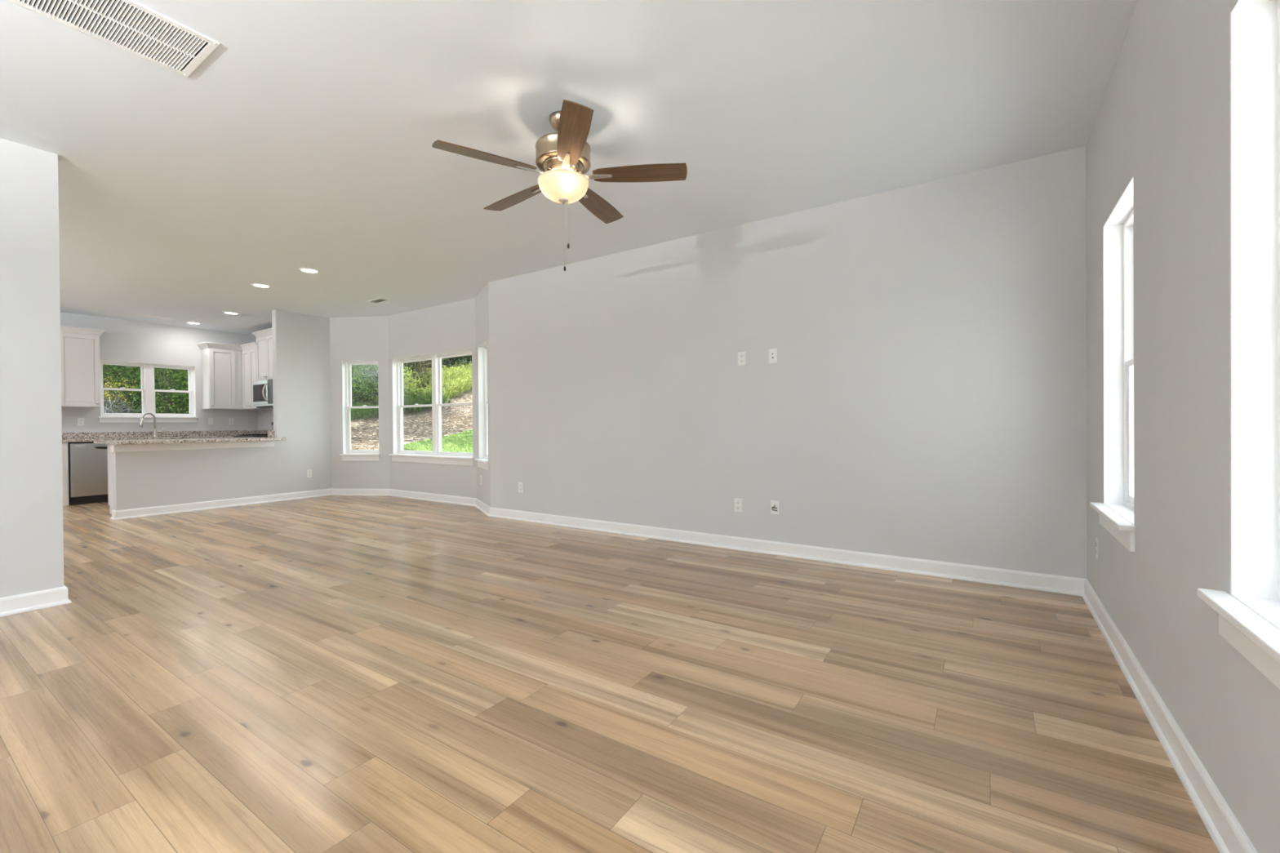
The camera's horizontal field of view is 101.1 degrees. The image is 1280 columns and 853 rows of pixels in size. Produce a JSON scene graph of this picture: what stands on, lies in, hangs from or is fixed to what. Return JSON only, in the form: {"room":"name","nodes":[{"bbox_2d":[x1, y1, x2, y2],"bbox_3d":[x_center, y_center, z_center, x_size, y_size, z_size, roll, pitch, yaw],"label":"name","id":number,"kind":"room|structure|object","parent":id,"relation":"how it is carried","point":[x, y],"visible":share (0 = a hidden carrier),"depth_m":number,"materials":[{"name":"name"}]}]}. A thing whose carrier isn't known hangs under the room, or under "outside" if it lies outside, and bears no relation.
{"room":"empty living room","nodes":[
{"label":"empty living room","id":0,"kind":"room"},
{"bbox_2d":[0,137,63,597],"bbox_3d":[-4.671,-0.269,1.608,0.120,2.740,3.936,0,0,33],"label":"wall","id":1,"kind":"structure","parent":0,"point":[32,531],"depth_m":3.11,"materials":[{"name":"grey paint"}]},
{"bbox_2d":[0,586,71,617],"bbox_3d":[-4.593,1.049,1.586,0.026,0.104,3.962,0,0,33],"label":"baseboard","id":2,"kind":"structure","parent":1,"relation":"attached to","point":[24,602],"depth_m":3.11,"materials":[{"name":"white paint"}]},
{"bbox_2d":[60,312,257,439],"bbox_3d":[-9.100,-0.265,6.600,0.160,2.740,7.700,0,0,33],"label":"wall","id":3,"kind":"structure","parent":0,"point":[123,340],"depth_m":8.46,"materials":[{"name":"grey paint"}]},
{"bbox_2d":[77,417,84,426],"bbox_3d":[-8.235,-0.069,7.754,0.009,0.116,0.071,0,0,33],"label":"wall outlet","id":4,"kind":"object","parent":3,"relation":"attached to","point":[80,420],"visible":1,"depth_m":7.75,"materials":[{"name":"white plastic"}]},
{"bbox_2d":[60,325,106,407],"bbox_3d":[-8.233,-0.842,7.417,0.389,1.126,0.950,0,0,33],"label":"upper cabinet","id":5,"kind":"object","parent":3,"relation":"attached to","point":[79,346],"visible":0.42,"depth_m":7.52,"materials":[{"name":"white paint"}]},
{"bbox_2d":[97,360,199,422],"bbox_3d":[-7.855,-0.537,8.433,0.207,0.948,1.199,0,0,33],"label":"window","id":6,"kind":"structure","parent":3,"relation":"in","point":[147,370],"depth_m":8.43,"materials":[{"name":"white paint"}]},
{"bbox_2d":[62,430,256,439],"bbox_3d":[-7.870,0.126,8.294,0.020,0.090,3.156,0,0,33],"label":"backsplash","id":7,"kind":"structure","parent":3,"relation":"attached to","point":[224,433],"depth_m":8.39,"materials":[{"name":"stone"}]},
{"bbox_2d":[208,417,213,424],"bbox_3d":[-7.378,-0.089,9.050,0.009,0.116,0.071,0,0,33],"label":"wall outlet","id":8,"kind":"object","parent":3,"relation":"attached to","point":[210,420],"visible":1,"depth_m":9.05,"materials":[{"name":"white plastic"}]},
{"bbox_2d":[196,342,247,409],"bbox_3d":[-7.081,-0.851,9.159,0.389,1.106,0.873,0,0,33],"label":"upper cabinet","id":9,"kind":"object","parent":3,"relation":"attached to","point":[221,363],"visible":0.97,"depth_m":8.92,"materials":[{"name":"white paint"}]},
{"bbox_2d":[228,417,233,424],"bbox_3d":[-7.216,-0.089,9.295,0.009,0.116,0.071,0,0,33],"label":"wall outlet","id":10,"kind":"object","parent":3,"relation":"attached to","point":[230,420],"visible":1,"depth_m":9.29,"materials":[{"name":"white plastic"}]},
{"bbox_2d":[112,309,331,511],"bbox_3d":[-5.494,-0.296,7.178,0.120,2.740,2.433,0,0,33],"label":"wall","id":11,"kind":"structure","parent":0,"point":[301,369],"depth_m":7.55,"materials":[{"name":"grey paint"}]},
{"bbox_2d":[110,510,115,519],"bbox_3d":[-6.151,1.033,6.153,0.146,0.104,0.026,0,0,33],"label":"baseboard","id":12,"kind":"structure","parent":11,"relation":"attached to","point":[113,517],"depth_m":6.15,"materials":[{"name":"white paint"}]},
{"bbox_2d":[110,440,274,452],"bbox_3d":[-5.708,0.246,6.833,0.137,0.090,1.650,0,0,33],"label":"trim","id":13,"kind":"structure","parent":11,"relation":"attached to","point":[192,446],"depth_m":6.68,"materials":[{"name":"white paint"}]},
{"bbox_2d":[114,488,331,519],"bbox_3d":[-5.436,1.022,7.126,0.026,0.104,2.439,0,0,33],"label":"baseboard","id":14,"kind":"structure","parent":11,"relation":"attached to","point":[174,508],"depth_m":6.91,"materials":[{"name":"white paint"}]},
{"bbox_2d":[267,431,274,437],"bbox_3d":[-5.330,0.107,7.609,0.175,0.095,0.020,0,0,33],"label":"side splash","id":15,"kind":"object","parent":11,"relation":"attached to","point":[270,433],"visible":1,"depth_m":7.59,"materials":[{"name":"stone"}]},
{"bbox_2d":[306,469,311,477],"bbox_3d":[-4.948,0.705,7.882,0.009,0.116,0.071,0,0,33],"label":"wall outlet","id":16,"kind":"object","parent":11,"relation":"attached to","point":[308,472],"visible":1,"depth_m":7.88,"materials":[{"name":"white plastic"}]},
{"bbox_2d":[257,408,273,430],"bbox_3d":[-5.933,-0.304,9.025,2.769,2.740,0.160,0,0,33],"label":"wall","id":17,"kind":"structure","parent":0,"point":[264,420],"depth_m":9.45,"materials":[{"name":"grey paint"}]},
{"bbox_2d":[240,342,272,409],"bbox_3d":[-6.571,-0.855,9.113,0.627,1.106,0.389,0,0,33],"label":"upper cabinet","id":18,"kind":"object","parent":17,"relation":"attached to","point":[249,350],"visible":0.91,"depth_m":9.00,"materials":[{"name":"white paint"}]},
{"bbox_2d":[251,328,272,381],"bbox_3d":[-6.040,-1.172,8.758,0.870,0.816,0.389,0,0,33],"label":"upper cabinet","id":19,"kind":"object","parent":17,"relation":"attached to","point":[264,337],"visible":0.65,"depth_m":8.66,"materials":[{"name":"white paint"}]},
{"bbox_2d":[252,378,272,406],"bbox_3d":[-6.058,-0.546,8.728,0.756,0.420,0.465,0,0,33],"label":"microwave","id":20,"kind":"object","parent":19,"relation":"attached to","point":[262,390],"visible":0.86,"depth_m":8.58,"materials":[{"name":"silver plastic"}]},
{"bbox_2d":[257,430,273,434],"bbox_3d":[-6.617,0.110,9.372,0.878,0.090,0.020,0,0,33],"label":"backsplash","id":21,"kind":"structure","parent":17,"relation":"attached to","point":[259,432],"depth_m":9.46,"materials":[{"name":"stone"}]},
{"bbox_2d":[329,315,390,488],"bbox_3d":[-4.282,-0.311,8.161,1.151,2.740,0.160,0,0,7],"label":"wall","id":22,"kind":"structure","parent":0,"point":[354,338],"depth_m":8.08,"materials":[{"name":"grey paint"}]},
{"bbox_2d":[339,360,380,461],"bbox_3d":[-4.283,-0.246,8.133,0.644,1.546,0.207,0,0,7],"label":"window","id":23,"kind":"structure","parent":22,"relation":"in","point":[348,455],"depth_m":8.17,"materials":[{"name":"white paint"}]},
{"bbox_2d":[331,488,389,496],"bbox_3d":[-4.294,1.007,8.078,0.971,0.104,0.026,0,0,7],"label":"baseboard","id":24,"kind":"structure","parent":22,"relation":"attached to","point":[335,491],"depth_m":8.07,"materials":[{"name":"white paint"}]},
{"bbox_2d":[388,297,476,497],"bbox_3d":[-2.944,-0.318,7.538,2.196,2.740,0.160,0,0,33],"label":"wall","id":25,"kind":"structure","parent":0,"point":[451,326],"depth_m":7.41,"materials":[{"name":"grey paint"}]},
{"bbox_2d":[388,348,474,466],"bbox_3d":[-2.950,-0.253,7.509,1.897,1.546,0.207,0,0,33],"label":"window","id":26,"kind":"structure","parent":25,"relation":"in","point":[437,455],"depth_m":7.54,"materials":[{"name":"white paint"}]},
{"bbox_2d":[388,488,476,506],"bbox_3d":[-2.985,1.001,7.469,1.996,0.104,0.026,0,0,33],"label":"baseboard","id":27,"kind":"structure","parent":25,"relation":"attached to","point":[468,501],"depth_m":7.41,"materials":[{"name":"white paint"}]},
{"bbox_2d":[475,283,490,506],"bbox_3d":[-1.912,-0.320,6.629,0.160,2.740,0.944,-1,0,-28],"label":"wall","id":28,"kind":"structure","parent":0,"point":[482,300],"depth_m":6.52,"materials":[{"name":"grey paint"}]},
{"bbox_2d":[474,340,488,470],"bbox_3d":[-1.901,-0.255,6.547,0.207,1.546,0.620,-1,0,-28],"label":"window","id":29,"kind":"structure","parent":28,"relation":"in","point":[482,462],"depth_m":6.79,"materials":[{"name":"white paint"}]},
{"bbox_2d":[475,498,489,515],"bbox_3d":[-1.960,0.999,6.547,0.026,0.104,0.850,-1,0,-28],"label":"baseboard","id":30,"kind":"structure","parent":28,"relation":"attached to","point":[484,508],"depth_m":6.51,"materials":[{"name":"white paint"}]},
{"bbox_2d":[0,0,1137,334],"bbox_3d":[-4.030,-1.755,3.478,12.671,0.200,8.710,0,0,33],"label":"ceiling","id":31,"kind":"structure","parent":0,"point":[305,138],"depth_m":2.90,"materials":[{"name":"white paint"}]},
{"bbox_2d":[8,0,219,77],"bbox_3d":[-2.199,-1.656,2.068,0.390,0.009,0.776,0,0,33],"label":"ceiling vent","id":32,"kind":"object","parent":31,"relation":"in","point":[134,28],"visible":1,"depth_m":2.19,"materials":[{"name":"white metal"}]},
{"bbox_2d":[143,315,173,319],"bbox_3d":[-7.330,-1.654,8.016,0.150,0.008,0.320,0,0,33],"label":"ceiling vent","id":33,"kind":"object","parent":31,"relation":"in","point":[146,316],"visible":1,"depth_m":8.01,"materials":[{"name":"white metal"}]},
{"bbox_2d":[186,321,201,324],"bbox_3d":[-7.167,-1.658,8.457,0.196,0.007,0.196,0,0,33],"label":"recessed light","id":34,"kind":"object","parent":31,"relation":"in","point":[188,322],"visible":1,"depth_m":8.45,"materials":[{"name":"white"}]},
{"bbox_2d":[222,311,239,315],"bbox_3d":[-6.002,-1.662,7.732,0.196,0.007,0.196,0,0,33],"label":"recessed light","id":35,"kind":"object","parent":31,"relation":"in","point":[226,313],"visible":1,"depth_m":7.72,"materials":[{"name":"white"}]},
{"bbox_2d":[250,283,271,288],"bbox_3d":[-4.483,-1.665,6.232,0.196,0.007,0.196,0,0,33],"label":"recessed light","id":36,"kind":"object","parent":31,"relation":"in","point":[257,285],"visible":1,"depth_m":6.23,"materials":[{"name":"white"}]},
{"bbox_2d":[298,267,319,273],"bbox_3d":[-3.545,-1.668,5.645,0.196,0.007,0.196,0,0,33],"label":"recessed light","id":37,"kind":"object","parent":31,"relation":"in","point":[308,270],"visible":1,"depth_m":5.63,"materials":[{"name":"white"}]},
{"bbox_2d":[367,297,388,303],"bbox_3d":[-3.499,-1.677,7.029,0.300,0.008,0.150,0,0,33],"label":"ceiling vent","id":38,"kind":"object","parent":31,"relation":"in","point":[379,300],"visible":1,"depth_m":7.02,"materials":[{"name":"white metal"}]},
{"bbox_2d":[431,99,687,271],"bbox_3d":[-0.432,-1.265,2.906,1.281,0.828,1.295,0,0,33],"label":"ceiling fan","id":39,"kind":"object","parent":31,"relation":"hanging from","point":[562,157],"visible":1,"depth_m":2.79,"materials":[{"name":"brown wood"}]},
{"bbox_2d":[0,495,1218,852],"bbox_3d":[-4.048,1.085,3.526,11.851,0.001,8.313,0,0,33],"label":"floor","id":40,"kind":"structure","parent":0,"point":[328,673],"depth_m":2.04,"materials":[{"name":"brown wood"}]},
{"bbox_2d":[62,442,68,506],"bbox_3d":[-8.312,0.657,7.137,0.553,0.876,0.688,0,0,33],"label":"base cabinet","id":41,"kind":"object","parent":40,"relation":"on","point":[64,445],"visible":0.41,"depth_m":7.25,"materials":[{"name":"white paint"}]},
{"bbox_2d":[67,441,107,505],"bbox_3d":[-7.937,0.655,7.673,0.552,0.868,0.610,0,0,33],"label":"dishwasher","id":42,"kind":"object","parent":40,"relation":"on","point":[87,460],"visible":0.59,"depth_m":7.42,"materials":[{"name":"silver metal"}]},
{"bbox_2d":[107,444,113,514],"bbox_3d":[-5.977,0.640,7.098,0.600,0.875,1.598,0,0,33],"label":"base cabinet","id":43,"kind":"object","parent":40,"relation":"on","point":[110,492],"visible":0.12,"depth_m":6.54,"materials":[{"name":"white paint"}]},
{"bbox_2d":[93,436,285,444],"bbox_3d":[-5.856,0.182,6.940,1.014,0.037,1.718,0,0,33],"label":"countertop","id":44,"kind":"structure","parent":43,"relation":"on","point":[249,438],"depth_m":6.57,"materials":[{"name":"stone"}]},
{"bbox_2d":[233,434,267,437],"bbox_3d":[-6.131,0.599,8.611,0.760,0.942,0.717,0,0,33],"label":"range","id":45,"kind":"object","parent":40,"relation":"on","point":[241,435],"visible":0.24,"depth_m":8.38,"materials":[{"name":"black metal"}]},
{"bbox_2d":[488,146,1086,578],"bbox_3d":[0.589,-0.328,4.714,5.536,2.740,0.160,0,0,33],"label":"wall","id":46,"kind":"structure","parent":0,"point":[924,396],"depth_m":4.02,"materials":[{"name":"grey paint"}]},
{"bbox_2d":[518,482,523,493],"bbox_3d":[-1.337,0.683,5.897,0.071,0.116,0.009,0,0,33],"label":"wall outlet","id":47,"kind":"object","parent":46,"relation":"attached to","point":[520,484],"visible":1,"depth_m":5.89,"materials":[{"name":"white plastic"}]},
{"bbox_2d":[734,497,742,512],"bbox_3d":[0.832,0.668,4.463,0.071,0.116,0.009,0,0,33],"label":"wall outlet","id":48,"kind":"object","parent":46,"relation":"attached to","point":[738,502],"visible":1,"depth_m":4.46,"materials":[{"name":"white plastic"}]},
{"bbox_2d":[737,351,746,365],"bbox_3d":[0.856,-0.571,4.433,0.071,0.116,0.009,0,0,33],"label":"wall outlet","id":49,"kind":"object","parent":46,"relation":"attached to","point":[741,355],"visible":1,"depth_m":4.43,"materials":[{"name":"white plastic"}]},
{"bbox_2d":[768,348,777,363],"bbox_3d":[1.080,-0.575,4.282,0.071,0.116,0.015,0,0,33],"label":"jack plate","id":50,"kind":"object","parent":46,"relation":"attached to","point":[772,352],"visible":1,"depth_m":4.28,"materials":[{"name":"white plastic"}]},
{"bbox_2d":[770,500,778,515],"bbox_3d":[1.095,0.660,4.284,0.071,0.116,0.018,0,0,33],"label":"cable plate","id":51,"kind":"object","parent":46,"relation":"attached to","point":[774,504],"visible":1,"depth_m":4.28,"materials":[{"name":"white plastic"}]},
{"bbox_2d":[488,506,1085,595],"bbox_3d":[0.478,0.991,4.690,5.383,0.104,0.026,0,0,33],"label":"baseboard","id":52,"kind":"structure","parent":46,"relation":"attached to","point":[998,576],"depth_m":4.03,"materials":[{"name":"white paint"}]},
{"bbox_2d":[1085,0,1279,852],"bbox_3d":[0.752,-0.301,0.087,0.160,2.740,7.700,0,0,33],"label":"wall","id":53,"kind":"structure","parent":0,"point":[1162,120],"depth_m":1.65,"materials":[{"name":"grey paint"}]},
{"bbox_2d":[1095,536,1098,559],"bbox_3d":[2.508,0.667,2.891,0.009,0.116,0.071,0,0,33],"label":"wall outlet","id":54,"kind":"object","parent":53,"relation":"attached to","point":[1096,537],"visible":1,"depth_m":2.88,"materials":[{"name":"white plastic"}]},
{"bbox_2d":[1089,177,1135,551],"bbox_3d":[2.263,-0.262,2.423,0.207,1.546,0.744,0,0,33],"label":"window","id":55,"kind":"structure","parent":53,"relation":"in","point":[1116,514],"depth_m":2.69,"materials":[{"name":"white paint"}]},
{"bbox_2d":[1081,578,1257,852],"bbox_3d":[0.685,1.017,0.146,0.026,0.104,7.380,0,0,33],"label":"baseboard","id":56,"kind":"structure","parent":53,"relation":"attached to","point":[1226,833],"depth_m":1.63,"materials":[{"name":"white paint"}]},
{"bbox_2d":[1197,0,1279,689],"bbox_3d":[1.315,-0.246,0.990,0.207,1.546,0.744,0,0,33],"label":"window","id":57,"kind":"structure","parent":53,"relation":"in","point":[1249,618],"depth_m":1.27,"materials":[{"name":"white paint"}]},
{"label":"outside","id":58,"kind":"structure","parent":0,"visible":0},
{"bbox_2d":[103,355,471,421],"bbox_3d":[-26.799,-5.721,26.043,46.600,14.285,74.000,0,0,33],"label":"ground","id":59,"kind":"structure","parent":58,"point":[424,409],"depth_m":16.65,"materials":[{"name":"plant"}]},
{"bbox_2d":[102,371,136,413],"bbox_3d":[-10.712,-0.311,10.650,0.810,1.643,0.840,0,0,33],"label":"bush","id":60,"kind":"object","parent":59,"relation":"on","point":[108,385],"visible":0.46,"depth_m":10.69,"materials":[{"name":"green plant"}]},
{"bbox_2d":[102,364,142,413],"bbox_3d":[-12.601,-1.172,11.051,3.115,2.983,3.395,0,0,3],"label":"shrub","id":61,"kind":"object","parent":59,"relation":"on","point":[105,365],"visible":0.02,"depth_m":11.39,"materials":[{"name":"green plant"}]},
{"bbox_2d":[102,364,158,412],"bbox_3d":[-13.659,-2.014,13.140,4.162,3.622,4.142,-1,0,-12],"label":"shrub","id":62,"kind":"object","parent":59,"relation":"on","point":[104,365],"visible":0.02,"depth_m":13.03,"materials":[{"name":"green plant"}]},
{"bbox_2d":[103,391,160,413],"bbox_3d":[-10.120,-0.056,9.994,1.673,1.324,1.589,0,0,-8],"label":"brush pile","id":63,"kind":"object","parent":59,"relation":"on","point":[122,410],"visible":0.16,"depth_m":10.07,"materials":[{"name":"grey"}]},
{"bbox_2d":[102,364,187,413],"bbox_3d":[-11.254,-0.967,11.203,2.941,2.641,2.677,0,0,9],"label":"shrub","id":64,"kind":"object","parent":59,"relation":"on","point":[106,369],"visible":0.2,"depth_m":11.12,"materials":[{"name":"green plant"}]},
{"bbox_2d":[102,364,188,413],"bbox_3d":[-11.803,-1.530,12.377,3.333,3.134,3.170,-1,0,-23],"label":"shrub","id":65,"kind":"object","parent":59,"relation":"on","point":[110,365],"visible":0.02,"depth_m":12.39,"materials":[{"name":"green plant"}]},
{"bbox_2d":[102,364,189,413],"bbox_3d":[-10.546,-0.889,11.891,2.888,2.370,2.725,0,0,28],"label":"shrub","id":66,"kind":"object","parent":59,"relation":"on","point":[180,371],"visible":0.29,"depth_m":11.44,"materials":[{"name":"green plant"}]},
{"bbox_2d":[102,367,189,413],"bbox_3d":[-11.090,-1.522,12.982,3.047,3.009,3.274,0,0,37],"label":"shrub","id":67,"kind":"object","parent":59,"relation":"on","point":[184,411],"visible":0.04,"depth_m":12.71,"materials":[{"name":"green plant"}]},
{"bbox_2d":[157,368,176,413],"bbox_3d":[-10.361,-0.691,11.595,0.644,2.062,0.829,0,0,33],"label":"vine","id":68,"kind":"object","parent":59,"relation":"on","point":[166,398],"visible":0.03,"depth_m":11.53,"materials":[{"name":"green plant"}]},
{"bbox_2d":[351,364,378,405],"bbox_3d":[-9.090,-1.514,16.166,2.408,1.918,2.616,0,0,0],"label":"shrub","id":69,"kind":"object","parent":59,"relation":"on","point":[355,390],"visible":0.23,"depth_m":16.33,"materials":[{"name":"green plant"}]},
{"bbox_2d":[351,364,406,401],"bbox_3d":[-9.500,-2.129,17.215,3.423,2.680,3.542,-1,0,-29],"label":"shrub","id":70,"kind":"object","parent":59,"relation":"on","point":[357,366],"visible":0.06,"depth_m":17.20,"materials":[{"name":"green plant"}]},
{"bbox_2d":[355,364,413,391],"bbox_3d":[-10.194,-3.213,18.124,4.585,4.340,4.459,0,0,0],"label":"shrub","id":71,"kind":"object","parent":59,"relation":"on","point":[369,365],"visible":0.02,"depth_m":18.44,"materials":[{"name":"green plant"}]},
{"bbox_2d":[354,360,430,391],"bbox_3d":[-9.381,-2.550,19.282,3.498,2.674,3.308,0,0,-5],"label":"shrub","id":72,"kind":"object","parent":59,"relation":"on","point":[410,363],"visible":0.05,"depth_m":19.28,"materials":[{"name":"green plant"}]},
{"bbox_2d":[371,364,426,402],"bbox_3d":[-7.832,-1.413,17.380,1.791,1.352,1.882,0,0,33],"label":"bush","id":73,"kind":"object","parent":59,"relation":"on","point":[406,379],"visible":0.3,"depth_m":17.27,"materials":[{"name":"green plant"}]},
{"bbox_2d":[405,360,444,391],"bbox_3d":[-8.250,-2.479,19.838,3.002,2.349,2.714,0,0,33],"label":"brush","id":74,"kind":"object","parent":59,"relation":"on","point":[418,371],"visible":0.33,"depth_m":19.73,"materials":[{"name":"green plant"}]},
{"bbox_2d":[413,366,460,389],"bbox_3d":[-7.882,-1.792,20.131,1.791,1.172,1.761,0,0,11],"label":"weed","id":75,"kind":"object","parent":59,"relation":"on","point":[429,373],"visible":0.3,"depth_m":19.92,"materials":[{"name":"green plant"}]},
{"bbox_2d":[408,355,471,373],"bbox_3d":[-8.938,-3.610,23.953,3.945,2.834,3.988,0,0,39],"label":"shrub","id":76,"kind":"object","parent":59,"relation":"on","point":[447,364],"visible":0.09,"depth_m":23.96,"materials":[{"name":"green plant"}]},
{"bbox_2d":[415,356,471,369],"bbox_3d":[-9.363,-7.001,26.660,6.906,8.450,7.466,-1,0,-30],"label":"tree","id":77,"kind":"object","parent":59,"relation":"on","point":[458,357],"visible":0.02,"depth_m":26.69,"materials":[{"name":"green plant"}]},
{"bbox_2d":[427,365,471,377],"bbox_3d":[-7.811,-2.087,21.818,1.920,1.054,1.943,-1,0,-38],"label":"weed","id":78,"kind":"object","parent":59,"relation":"on","point":[445,367],"visible":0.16,"depth_m":21.59,"materials":[{"name":"green plant"}]},
{"bbox_2d":[454,355,471,365],"bbox_3d":[-7.669,-4.382,26.230,4.267,3.555,3.820,0,0,27],"label":"shrub","id":79,"kind":"object","parent":59,"relation":"on","point":[471,355],"visible":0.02,"depth_m":25.80,"materials":[{"name":"green plant"}]},
{"bbox_3d":[-7.428,0.643,8.436,0.560,0.876,1.200,0,0,33],"label":"base cabinet","id":80,"kind":"object","parent":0,"visible":0},
{"bbox_2d":[62,435,249,442],"bbox_3d":[-7.496,0.189,8.061,0.898,0.038,3.178,0,0,33],"label":"countertop","id":81,"kind":"structure","parent":80,"relation":"on","point":[71,440],"depth_m":7.90,"materials":[{"name":"stone"}]},
{"bbox_2d":[138,412,163,437],"bbox_3d":[-7.664,-0.024,8.241,0.074,0.388,0.329,0,0,12],"label":"kitchen faucet","id":82,"kind":"object","parent":81,"relation":"on","point":[155,431],"visible":1,"depth_m":8.29,"materials":[{"name":"silver metal"}]},
{"bbox_2d":[152,428,157,437],"bbox_3d":[-7.656,0.099,8.311,0.060,0.140,0.060,0,0,33],"label":"faucet","id":83,"kind":"object","parent":82,"relation":"on","point":[155,431],"depth_m":8.30,"materials":[{"name":"silver metal"}]},
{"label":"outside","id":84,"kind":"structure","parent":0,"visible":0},
{"bbox_2d":[403,428,472,453],"bbox_3d":[-2.926,-2.003,10.303,17.473,6.675,74.000,0,0,33],"label":"lawn","id":85,"kind":"structure","parent":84,"point":[451,437],"depth_m":12.79,"materials":[{"name":"green plant"}]},
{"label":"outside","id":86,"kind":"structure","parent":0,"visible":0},
{"bbox_2d":[351,389,472,449],"bbox_3d":[-8.180,-3.464,15.987,16.028,9.609,77.168,0,0,18],"label":"bank","id":87,"kind":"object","parent":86,"point":[455,401],"visible":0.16,"depth_m":14.26,"materials":[{"name":"brown soil"}]},
{"bbox_2d":[350,397,378,421],"bbox_3d":[-8.230,-0.490,15.160,1.999,0.734,1.987,0,0,-4],"label":"weed","id":88,"kind":"object","parent":87,"relation":"on","point":[358,411],"visible":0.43,"depth_m":15.08,"materials":[{"name":"green plant"}]},
{"bbox_2d":[376,394,425,413],"bbox_3d":[-7.261,-0.664,16.068,1.500,0.704,1.525,0,0,33],"label":"weed","id":89,"kind":"object","parent":87,"relation":"on","point":[411,402],"visible":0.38,"depth_m":16.01,"materials":[{"name":"green plant"}]},
{"bbox_2d":[351,389,472,449],"bbox_3d":[-6.800,-0.507,16.223,5.704,2.608,11.542,0,0,25],"label":"straw","id":90,"kind":"object","parent":87,"relation":"on","point":[444,419],"visible":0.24,"depth_m":14.47,"materials":[{"name":"beige plant"}]},
{"bbox_2d":[403,385,453,409],"bbox_3d":[-6.748,-0.933,16.980,1.789,0.904,1.652,0,0,33],"label":"weed","id":91,"kind":"object","parent":87,"relation":"on","point":[428,399],"visible":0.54,"depth_m":16.74,"materials":[{"name":"green plant"}]},
{"bbox_2d":[413,385,453,401],"bbox_3d":[-7.014,-1.041,17.724,1.507,0.737,1.275,0,0,33],"label":"weed","id":92,"kind":"object","parent":87,"relation":"on","point":[424,391],"visible":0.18,"depth_m":17.61,"materials":[{"name":"green plant"}]},
{"bbox_2d":[418,376,468,398],"bbox_3d":[-7.044,-1.429,19.151,1.752,0.951,1.907,0,0,33],"label":"weed","id":93,"kind":"object","parent":87,"relation":"on","point":[454,387],"visible":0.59,"depth_m":19.02,"materials":[{"name":"green plant"}]},
{"bbox_2d":[441,371,472,393],"bbox_3d":[-7.182,-1.683,20.349,1.790,0.962,1.601,0,0,7],"label":"weed","id":94,"kind":"object","parent":87,"relation":"on","point":[468,382],"visible":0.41,"depth_m":20.21,"materials":[{"name":"green plant"}]},
{"bbox_2d":[448,366,471,380],"bbox_3d":[-7.078,-1.979,21.478,2.080,1.024,1.776,0,0,-5],"label":"weed","id":95,"kind":"object","parent":87,"relation":"on","point":[468,372],"visible":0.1,"depth_m":21.32,"materials":[{"name":"green plant"}]},
{"bbox_2d":[448,360,471,371],"bbox_3d":[-7.377,-2.485,23.677,2.317,1.136,2.112,0,0,33],"label":"weed","id":96,"kind":"object","parent":87,"relation":"on","point":[469,364],"visible":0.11,"depth_m":23.52,"materials":[{"name":"green plant"}]},
{"bbox_2d":[452,362,471,372],"bbox_3d":[-7.074,-2.309,23.016,2.252,1.091,2.218,0,0,33],"label":"weed","id":97,"kind":"object","parent":87,"relation":"on","point":[456,362],"visible":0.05,"depth_m":22.72,"materials":[{"name":"green plant"}]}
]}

